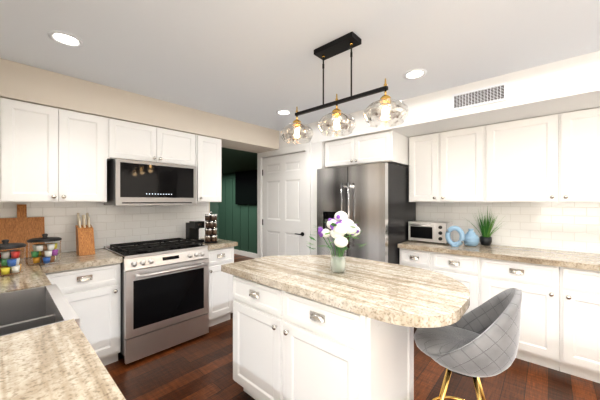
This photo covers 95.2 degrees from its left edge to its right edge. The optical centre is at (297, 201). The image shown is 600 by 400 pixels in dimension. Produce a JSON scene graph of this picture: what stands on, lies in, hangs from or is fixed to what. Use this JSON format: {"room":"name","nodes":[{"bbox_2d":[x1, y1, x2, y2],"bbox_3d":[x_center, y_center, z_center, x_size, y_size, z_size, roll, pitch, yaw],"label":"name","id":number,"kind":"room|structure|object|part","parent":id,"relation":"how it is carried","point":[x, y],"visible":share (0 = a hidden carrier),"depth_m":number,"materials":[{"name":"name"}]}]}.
{"room":"kitchen","nodes":[
{"label":"kitchen","id":0,"kind":"room"},
{"bbox_2d":[210,202,217,237],"bbox_3d":[-1.141,0.305,3.654,0.120,2.130,0.123,0,0,42],"label":"wall","id":1,"kind":"structure","parent":0,"point":[214,207],"depth_m":3.63,"materials":[{"name":"green"}]},
{"bbox_2d":[218,173,256,253],"bbox_3d":[-1.090,0.170,6.767,4.150,2.400,0.134,0,0,42],"label":"wall","id":2,"kind":"structure","parent":0,"point":[237,223],"depth_m":7.22,"materials":[{"name":"green wood"}]},
{"bbox_2d":[234,249,256,257],"bbox_3d":[-1.171,1.310,6.759,4.040,0.120,0.016,0,0,42],"label":"baseboard","id":3,"kind":"structure","parent":2,"relation":"attached to","point":[246,253],"depth_m":6.87,"materials":[{"name":"white wood"}]},
{"bbox_2d":[235,170,256,204],"bbox_3d":[-1.030,-0.357,6.585,1.515,0.855,0.050,0,0,42],"label":"wall-mounted tv","id":4,"kind":"object","parent":2,"relation":"attached to","point":[245,187],"visible":0.43,"depth_m":6.76,"materials":[{"name":"black plastic"}]},
{"bbox_2d":[221,147,256,173],"bbox_3d":[-2.984,-0.894,4.755,4.075,0.269,5.380,0,0,42],"label":"ceiling","id":5,"kind":"structure","parent":0,"point":[233,160],"depth_m":5.19,"materials":[{"name":"green"}]},
{"bbox_2d":[261,142,324,256],"bbox_3d":[-0.086,0.306,3.903,1.160,2.128,0.100,0,0,42],"label":"wall","id":6,"kind":"structure","parent":0,"point":[318,155],"depth_m":3.54,"materials":[{"name":"white paint"}]},
{"bbox_2d":[257,143,310,257],"bbox_3d":[-0.219,0.299,3.964,1.082,2.137,0.091,0,0,42],"label":"pantry door","id":7,"kind":"structure","parent":6,"relation":"in","point":[286,204],"depth_m":3.93,"materials":[{"name":"white wood"}]},
{"bbox_2d":[0,0,599,130],"bbox_3d":[-0.762,-1.060,2.869,9.900,0.060,5.600,0,0,42],"label":"ceiling","id":8,"kind":"structure","parent":0,"point":[257,62],"depth_m":1.81,"materials":[{"name":"white paint"}]},
{"bbox_2d":[48,30,83,47],"bbox_3d":[-1.463,-1.024,1.734,0.176,0.010,0.176,0,0,42],"label":"recessed light","id":9,"kind":"object","parent":8,"relation":"in","point":[65,38],"visible":1,"depth_m":1.73,"materials":[{"name":"white plastic"}]},
{"bbox_2d":[0,58,278,152],"bbox_3d":[-1.525,-0.895,2.976,0.470,0.270,3.208,0,0,42],"label":"soffit","id":10,"kind":"structure","parent":8,"relation":"attached to","point":[26,83],"depth_m":2.53,"materials":[{"name":"beige paint"}]},
{"bbox_2d":[0,97,220,201],"bbox_3d":[-1.784,-0.377,2.588,0.356,0.763,2.265,0,0,42],"label":"upper cabinet","id":11,"kind":"object","parent":10,"relation":"attached to","point":[49,154],"visible":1,"depth_m":2.30,"materials":[{"name":"white wood"}]},
{"bbox_2d":[104,159,195,205],"bbox_3d":[-1.509,-0.175,2.848,0.410,0.420,0.754,0,0,42],"label":"microwave","id":12,"kind":"object","parent":11,"relation":"attached to","point":[132,182],"visible":0.98,"depth_m":2.64,"materials":[{"name":"grey"}]},
{"bbox_2d":[276,110,290,114],"bbox_3d":[-0.159,-1.024,3.157,0.176,0.010,0.176,0,0,42],"label":"recessed light","id":13,"kind":"object","parent":8,"relation":"in","point":[283,112],"visible":1,"depth_m":3.16,"materials":[{"name":"white plastic"}]},
{"bbox_2d":[280,32,408,143],"bbox_3d":[0.250,-0.740,1.805,0.938,0.580,0.248,0,0,42],"label":"pendant light","id":14,"kind":"object","parent":8,"relation":"hanging from","point":[344,43],"visible":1,"depth_m":1.73,"materials":[{"name":"clear glass"}]},
{"bbox_3d":[-0.004,-0.516,2.038,0.248,0.132,0.248,0,0,43],"label":"lamp shade","id":15,"kind":"part","parent":14,"relation":"part of","materials":[{"name":"clear glass"}]},
{"bbox_3d":[0.258,-0.516,1.798,0.248,0.132,0.248,0,0,43],"label":"lamp shade","id":16,"kind":"part","parent":14,"relation":"part of","materials":[{"name":"clear glass"}]},
{"bbox_3d":[0.505,-0.516,1.572,0.248,0.132,0.248,0,0,43],"label":"lamp shade","id":17,"kind":"part","parent":14,"relation":"part of","materials":[{"name":"clear glass"}]},
{"bbox_2d":[403,69,426,79],"bbox_3d":[0.948,-1.024,2.211,0.176,0.010,0.176,0,0,42],"label":"recessed light","id":18,"kind":"object","parent":8,"relation":"in","point":[414,74],"visible":1,"depth_m":2.20,"materials":[{"name":"white plastic"}]},
{"bbox_2d":[279,51,599,148],"bbox_3d":[1.757,-0.895,2.695,5.750,0.270,0.808,0,0,42],"label":"soffit","id":19,"kind":"structure","parent":8,"relation":"attached to","point":[572,84],"depth_m":2.31,"materials":[{"name":"white paint"}]},
{"bbox_2d":[325,130,408,167],"bbox_3d":[0.915,-0.594,3.470,0.892,0.328,0.791,0,0,42],"label":"upper cabinet","id":20,"kind":"object","parent":19,"relation":"attached to","point":[392,146],"depth_m":3.13,"materials":[{"name":"white wood"}]},
{"bbox_2d":[452,82,506,110],"bbox_3d":[1.539,-0.890,2.338,0.392,0.142,0.009,0,0,42],"label":"air vent grille","id":21,"kind":"object","parent":19,"relation":"attached to","point":[484,95],"visible":1,"depth_m":2.33,"materials":[{"name":"white metal"}]},
{"bbox_2d":[409,107,599,201],"bbox_3d":[2.472,-0.377,2.338,2.913,0.763,0.356,0,0,42],"label":"upper cabinet","id":22,"kind":"object","parent":19,"relation":"attached to","point":[553,158],"visible":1,"depth_m":2.56,"materials":[{"name":"white wood"}]},
{"bbox_2d":[105,254,599,399],"bbox_3d":[-0.762,1.400,2.869,9.900,0.060,5.600,0,0,42],"label":"floor","id":23,"kind":"structure","parent":0,"point":[199,367],"depth_m":2.11,"materials":[{"name":"brown wood"}]},
{"bbox_2d":[0,257,125,399],"bbox_3d":[-1.342,0.735,1.083,3.042,1.270,0.652,0,0,42],"label":"countertop","id":24,"kind":"structure","parent":23,"relation":"on","point":[47,352],"depth_m":0.86,"materials":[{"name":"beige stone"}]},
{"bbox_2d":[0,239,26,276],"bbox_3d":[-1.860,0.350,1.745,0.192,0.218,0.192,0,0,42],"label":"jar","id":25,"kind":"object","parent":24,"relation":"on","point":[9,259],"visible":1,"depth_m":1.74,"materials":[{"name":"clear"}]},
{"bbox_2d":[0,204,44,258],"bbox_3d":[-2.250,0.241,2.238,0.111,0.435,0.270,0,0,42],"label":"cutting board","id":26,"kind":"object","parent":24,"relation":"on","point":[22,227],"visible":0.78,"depth_m":2.24,"materials":[{"name":"brown wood"}]},
{"bbox_2d":[45,262,120,365],"bbox_3d":[-1.865,0.938,2.320,0.600,0.865,0.492,0,0,42],"label":"base cabinet","id":27,"kind":"object","parent":23,"relation":"on","point":[89,286],"depth_m":2.19,"materials":[{"name":"white wood"}]},
{"bbox_2d":[38,250,121,273],"bbox_3d":[-1.854,0.483,2.310,0.630,0.045,0.492,0,0,42],"label":"countertop","id":28,"kind":"structure","parent":27,"relation":"on","point":[69,260],"depth_m":2.18,"materials":[{"name":"beige stone"}]},
{"bbox_2d":[27,234,61,265],"bbox_3d":[-1.891,0.350,2.051,0.192,0.218,0.192,0,0,42],"label":"jar","id":29,"kind":"object","parent":28,"relation":"on","point":[46,253],"visible":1,"depth_m":2.02,"materials":[{"name":"clear"}]},
{"bbox_2d":[75,213,94,255],"bbox_3d":[-1.875,0.280,2.417,0.200,0.357,0.110,0,0,42],"label":"knife block","id":30,"kind":"object","parent":28,"relation":"on","point":[85,244],"visible":1,"depth_m":2.39,"materials":[{"name":"brown wood"}]},
{"bbox_2d":[104,238,208,363],"bbox_3d":[-1.385,0.895,2.734,0.748,0.950,0.754,0,0,42],"label":"range","id":31,"kind":"object","parent":23,"relation":"on","point":[164,294],"visible":0.98,"depth_m":2.49,"materials":[{"name":"grey metal"}]},
{"bbox_2d":[208,246,233,326],"bbox_3d":[-1.058,0.938,3.200,0.600,0.865,0.360,0,0,42],"label":"base cabinet","id":32,"kind":"object","parent":23,"relation":"on","point":[221,298],"depth_m":3.00,"materials":[{"name":"white wood"}]},
{"bbox_2d":[200,238,237,249],"bbox_3d":[-1.041,0.483,3.197,0.630,0.045,0.381,0,0,42],"label":"countertop","id":33,"kind":"structure","parent":32,"relation":"on","point":[221,244],"depth_m":3.01,"materials":[{"name":"beige stone"}]},
{"bbox_2d":[186,221,203,242],"bbox_3d":[-1.179,0.341,3.153,0.222,0.235,0.115,0,0,42],"label":"coffee maker","id":34,"kind":"object","parent":33,"relation":"on","point":[192,230],"visible":0.98,"depth_m":3.13,"materials":[{"name":"black plastic"}]},
{"bbox_2d":[205,211,217,242],"bbox_3d":[-0.969,0.284,3.072,0.140,0.350,0.140,0,0,42],"label":"spice rack","id":35,"kind":"object","parent":33,"relation":"on","point":[210,227],"visible":1,"depth_m":3.03,"materials":[{"name":"black metal"}]},
{"bbox_2d":[225,271,413,399],"bbox_3d":[0.115,0.938,1.792,1.048,0.865,0.641,0,0,42],"label":"kitchen island","id":36,"kind":"object","parent":23,"relation":"on","point":[309,327],"depth_m":1.50,"materials":[{"name":"white wood"}]},
{"bbox_2d":[221,255,469,334],"bbox_3d":[0.288,0.483,1.817,1.470,0.045,0.890,0,0,42],"label":"island countertop","id":37,"kind":"structure","parent":36,"relation":"on","point":[407,298],"depth_m":1.50,"materials":[{"name":"beige stone"}]},
{"bbox_2d":[306,211,366,273],"bbox_3d":[0.280,0.260,1.789,0.442,0.398,0.503,0,0,42],"label":"flower vase","id":38,"kind":"object","parent":37,"relation":"on","point":[340,225],"visible":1,"depth_m":1.75,"materials":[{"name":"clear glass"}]},
{"bbox_3d":[0.265,0.384,1.792,0.108,0.150,0.108,0,0,43],"label":"glass","id":39,"kind":"part","parent":38,"relation":"part of","materials":[{"name":"clear glass"}]},
{"bbox_2d":[317,162,415,263],"bbox_3d":[0.838,0.482,3.385,0.888,1.775,0.937,0,0,42],"label":"fridge","id":40,"kind":"object","parent":23,"relation":"on","point":[372,200],"visible":0.44,"depth_m":3.00,"materials":[{"name":"grey metal"}]},
{"bbox_2d":[399,248,433,327],"bbox_3d":[1.439,0.938,3.120,0.334,0.865,0.600,0,0,42],"label":"base cabinet","id":41,"kind":"object","parent":23,"relation":"on","point":[407,256],"depth_m":2.88,"materials":[{"name":"white wood"}]},
{"bbox_2d":[434,252,481,313],"bbox_3d":[1.715,0.938,2.867,0.414,0.865,0.600,0,0,42],"label":"base cabinet","id":42,"kind":"object","parent":23,"relation":"on","point":[467,270],"depth_m":2.58,"materials":[{"name":"white wood"}]},
{"bbox_2d":[414,288,521,399],"bbox_3d":[0.847,0.889,1.399,0.464,0.959,0.447,0,0,42],"label":"bar stool","id":43,"kind":"object","parent":23,"relation":"on","point":[478,342],"visible":1,"depth_m":1.27,"materials":[{"name":"grey fabric"}]},
{"bbox_2d":[482,260,599,382],"bbox_3d":[2.261,0.938,2.367,1.066,0.865,0.600,0,0,42],"label":"base cabinet","id":44,"kind":"object","parent":23,"relation":"on","point":[560,318],"depth_m":2.17,"materials":[{"name":"white wood"}]},
{"bbox_2d":[398,240,599,271],"bbox_3d":[2.387,0.483,2.231,2.934,0.045,0.630,0,0,42],"label":"countertop","id":45,"kind":"structure","parent":44,"relation":"on","point":[590,261],"depth_m":2.43,"materials":[{"name":"beige stone"}]},
{"bbox_2d":[408,220,452,243],"bbox_3d":[1.512,0.345,3.138,0.400,0.227,0.319,0,0,42],"label":"toaster oven","id":46,"kind":"object","parent":45,"relation":"on","point":[429,231],"visible":0.9,"depth_m":3.04,"materials":[{"name":"silver plastic"}]},
{"bbox_2d":[445,226,464,246],"bbox_3d":[1.605,0.353,2.795,0.180,0.213,0.070,0,0,42],"label":"decor","id":47,"kind":"object","parent":45,"relation":"on","point":[460,231],"visible":1,"depth_m":2.77,"materials":[{"name":"blue ceramic"}]},
{"bbox_2d":[463,229,478,245],"bbox_3d":[1.804,0.371,2.850,0.149,0.176,0.149,0,0,42],"label":"ribbed vase","id":48,"kind":"object","parent":45,"relation":"on","point":[471,237],"visible":0.88,"depth_m":2.80,"materials":[{"name":"blue ceramic"}]},
{"bbox_2d":[470,206,503,245],"bbox_3d":[1.943,0.233,2.841,0.493,0.451,0.315,0,0,42],"label":"potted plant","id":49,"kind":"object","parent":45,"relation":"on","point":[485,238],"visible":0.96,"depth_m":2.86,"materials":[{"name":"green plant"}]},
{"bbox_2d":[416,202,595,253],"bbox_3d":[2.109,0.170,3.005,5.650,2.400,0.120,0,0,42],"label":"wall","id":50,"kind":"structure","parent":0,"point":[417,216],"depth_m":3.46,"materials":[{"name":"white paint"}]},
{"bbox_2d":[418,202,599,253],"bbox_3d":[2.833,0.223,2.257,3.568,0.475,0.004,0,0,42],"label":"tile","id":51,"kind":"structure","parent":50,"relation":"attached to","point":[569,226],"depth_m":2.73,"materials":[{"name":"white tile"}]},
{"bbox_3d":[-2.217,0.170,2.480,0.120,2.400,3.060,0,0,43],"label":"wall","id":52,"kind":"structure","parent":0,"visible":0},
{"bbox_2d":[0,202,208,252],"bbox_3d":[-1.921,0.223,2.711,0.004,0.475,2.278,0,0,42],"label":"tile","id":53,"kind":"structure","parent":52,"relation":"attached to","point":[113,224],"depth_m":2.77,"materials":[{"name":"white tile"}]}
]}

